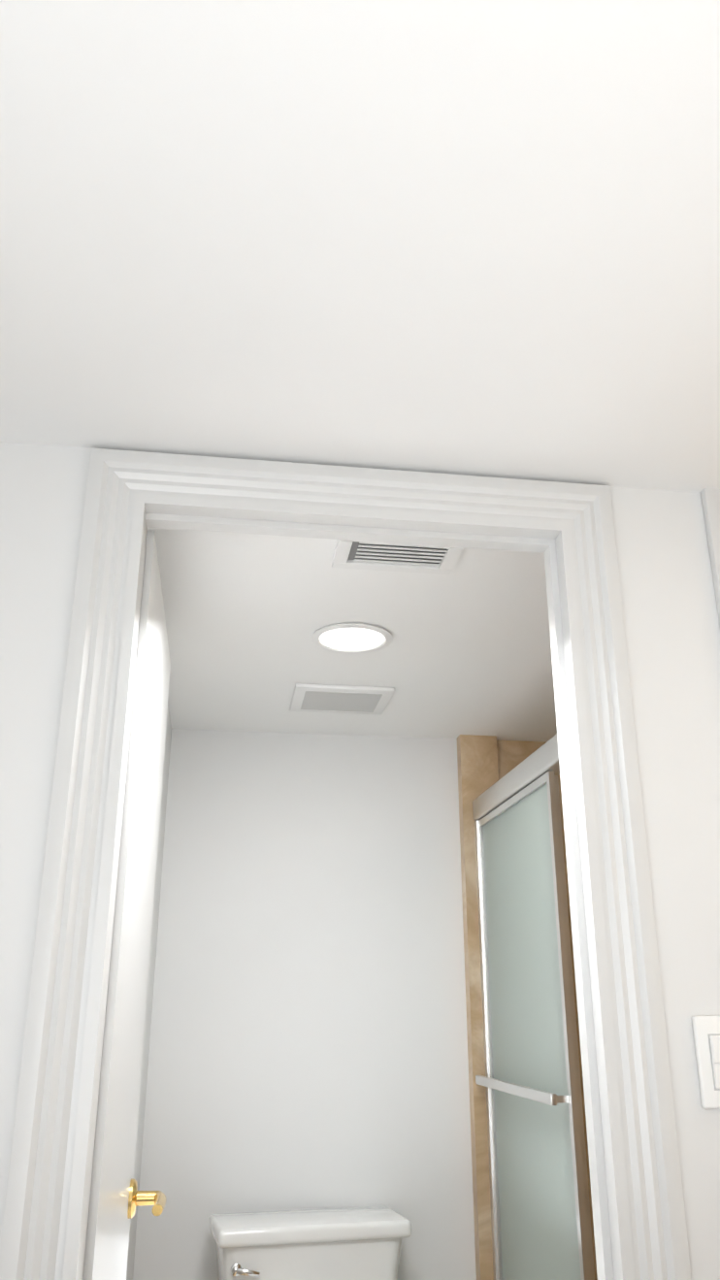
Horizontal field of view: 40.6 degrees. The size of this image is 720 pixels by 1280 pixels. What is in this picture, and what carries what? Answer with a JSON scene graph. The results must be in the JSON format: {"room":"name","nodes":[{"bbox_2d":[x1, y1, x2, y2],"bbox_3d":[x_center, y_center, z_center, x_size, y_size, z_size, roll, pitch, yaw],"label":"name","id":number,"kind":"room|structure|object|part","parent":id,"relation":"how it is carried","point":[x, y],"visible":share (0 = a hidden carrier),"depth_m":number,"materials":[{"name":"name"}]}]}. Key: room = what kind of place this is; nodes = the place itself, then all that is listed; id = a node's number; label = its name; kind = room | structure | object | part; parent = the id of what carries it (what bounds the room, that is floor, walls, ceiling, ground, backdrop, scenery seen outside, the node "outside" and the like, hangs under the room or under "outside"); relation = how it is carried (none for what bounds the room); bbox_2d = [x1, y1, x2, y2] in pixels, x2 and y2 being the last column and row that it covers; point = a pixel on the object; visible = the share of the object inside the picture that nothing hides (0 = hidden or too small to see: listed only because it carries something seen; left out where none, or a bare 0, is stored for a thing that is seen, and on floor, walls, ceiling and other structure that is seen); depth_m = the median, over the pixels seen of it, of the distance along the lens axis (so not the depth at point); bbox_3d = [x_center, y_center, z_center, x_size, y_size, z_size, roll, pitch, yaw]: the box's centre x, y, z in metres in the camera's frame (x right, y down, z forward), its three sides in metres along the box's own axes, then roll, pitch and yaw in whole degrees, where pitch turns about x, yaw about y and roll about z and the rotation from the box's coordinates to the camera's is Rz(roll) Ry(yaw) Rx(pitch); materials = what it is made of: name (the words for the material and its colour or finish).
{"room":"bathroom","nodes":[
{"label":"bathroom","id":0,"kind":"room"},
{"bbox_2d":[126,704,171,1279],"bbox_3d":[-0.536,0.979,1.923,0.120,2.100,1.570,3,-21,-7],"label":"wall","id":1,"kind":"structure","parent":0,"point":[143,1084],"depth_m":2.62,"materials":[{"name":"white paint"}]},
{"bbox_2d":[132,728,476,1279],"bbox_3d":[0.219,1.319,2.820,1.882,2.100,0.120,3,-21,-7],"label":"wall","id":2,"kind":"structure","parent":0,"point":[309,1042],"depth_m":2.81,"materials":[{"name":"white paint"}]},
{"bbox_2d":[0,441,719,1279],"bbox_3d":[0.287,0.727,1.258,2.212,2.100,0.068,3,-21,-7],"label":"wall","id":3,"kind":"structure","parent":0,"point":[670,612],"depth_m":1.42,"materials":[{"name":"white paint"}]},
{"bbox_2d":[0,447,719,1279],"bbox_3d":[0.095,0.716,1.230,1.038,2.100,0.079,3,-21,-7],"label":"door frame","id":4,"kind":"structure","parent":3,"relation":"attached to","point":[567,529],"depth_m":1.37,"materials":[{"name":"white paint"}]},
{"bbox_2d":[82,530,170,1279],"bbox_3d":[-0.357,0.869,1.496,0.101,1.987,0.640,3,-21,-7],"label":"door leaf","id":5,"kind":"structure","parent":4,"relation":"attached to","point":[116,1197],"depth_m":1.51,"materials":[{"name":"white paint"}]},
{"bbox_3d":[-0.369,0.976,1.688,0.066,0.062,0.146,3,-21,-7],"label":"handle","id":6,"kind":"part","parent":5,"relation":"part of","materials":[{"name":"gold metal"}]},
{"bbox_2d":[691,1016,719,1109],"bbox_3d":[0.491,0.570,1.314,0.072,0.116,0.014,3,-21,-7],"label":"switch plate","id":7,"kind":"object","parent":3,"relation":"attached to","point":[706,1033],"visible":1,"depth_m":1.31,"materials":[{"name":"white plastic"}]},
{"bbox_2d":[0,0,719,741],"bbox_3d":[0.325,-0.413,1.355,2.440,0.100,4.080,3,-21,-7],"label":"ceiling","id":8,"kind":"structure","parent":0,"point":[468,237],"depth_m":1.17,"materials":[{"name":"white paint"}]},
{"bbox_2d":[289,683,394,714],"bbox_3d":[-0.054,0.168,2.726,0.270,0.014,0.230,3,-21,-7],"label":"fan","id":9,"kind":"object","parent":8,"relation":"attached to","point":[340,699],"visible":0.98,"depth_m":2.70,"materials":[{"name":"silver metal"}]},
{"bbox_2d":[311,623,393,653],"bbox_3d":[-0.019,-0.003,2.282,0.192,0.009,0.192,3,-21,-7],"label":"recessed light","id":10,"kind":"object","parent":8,"relation":"in","point":[351,638],"visible":1,"depth_m":2.28,"materials":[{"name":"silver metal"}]},
{"bbox_2d":[331,539,462,574],"bbox_3d":[0.071,-0.165,1.854,0.235,0.010,0.145,3,-21,-7],"label":"ceiling vent","id":11,"kind":"object","parent":8,"relation":"in","point":[394,557],"visible":0.71,"depth_m":1.87,"materials":[{"name":"silver metal"}]},
{"bbox_2d":[457,734,597,1279],"bbox_3d":[0.838,1.048,2.104,0.845,2.100,1.570,3,-21,-7],"label":"tiled wall","id":12,"kind":"structure","parent":0,"point":[484,763],"depth_m":2.88,"materials":[{"name":"tile"}]},
{"bbox_2d":[472,733,594,1279],"bbox_3d":[0.464,1.071,2.039,0.092,1.770,1.460,3,-21,-7],"label":"shower door","id":13,"kind":"structure","parent":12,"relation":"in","point":[541,1215],"depth_m":2.41,"materials":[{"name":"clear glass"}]},
{"bbox_3d":[0.387,2.063,1.678,1.990,0.100,1.760,3,-21,-7],"label":"floor","id":14,"kind":"structure","parent":0,"visible":0},
{"bbox_2d":[208,1205,411,1279],"bbox_3d":[-0.096,1.756,2.121,0.506,0.787,0.779,3,-21,-7],"label":"toilet","id":15,"kind":"object","parent":14,"relation":"on","point":[354,1243],"visible":1,"depth_m":2.39,"materials":[{"name":"white ceramic"}]},
{"bbox_3d":[-0.274,1.506,2.325,0.069,0.028,0.022,3,-21,-7],"label":"handle","id":16,"kind":"part","parent":15,"relation":"part of","materials":[{"name":"silver metal"}]}
]}

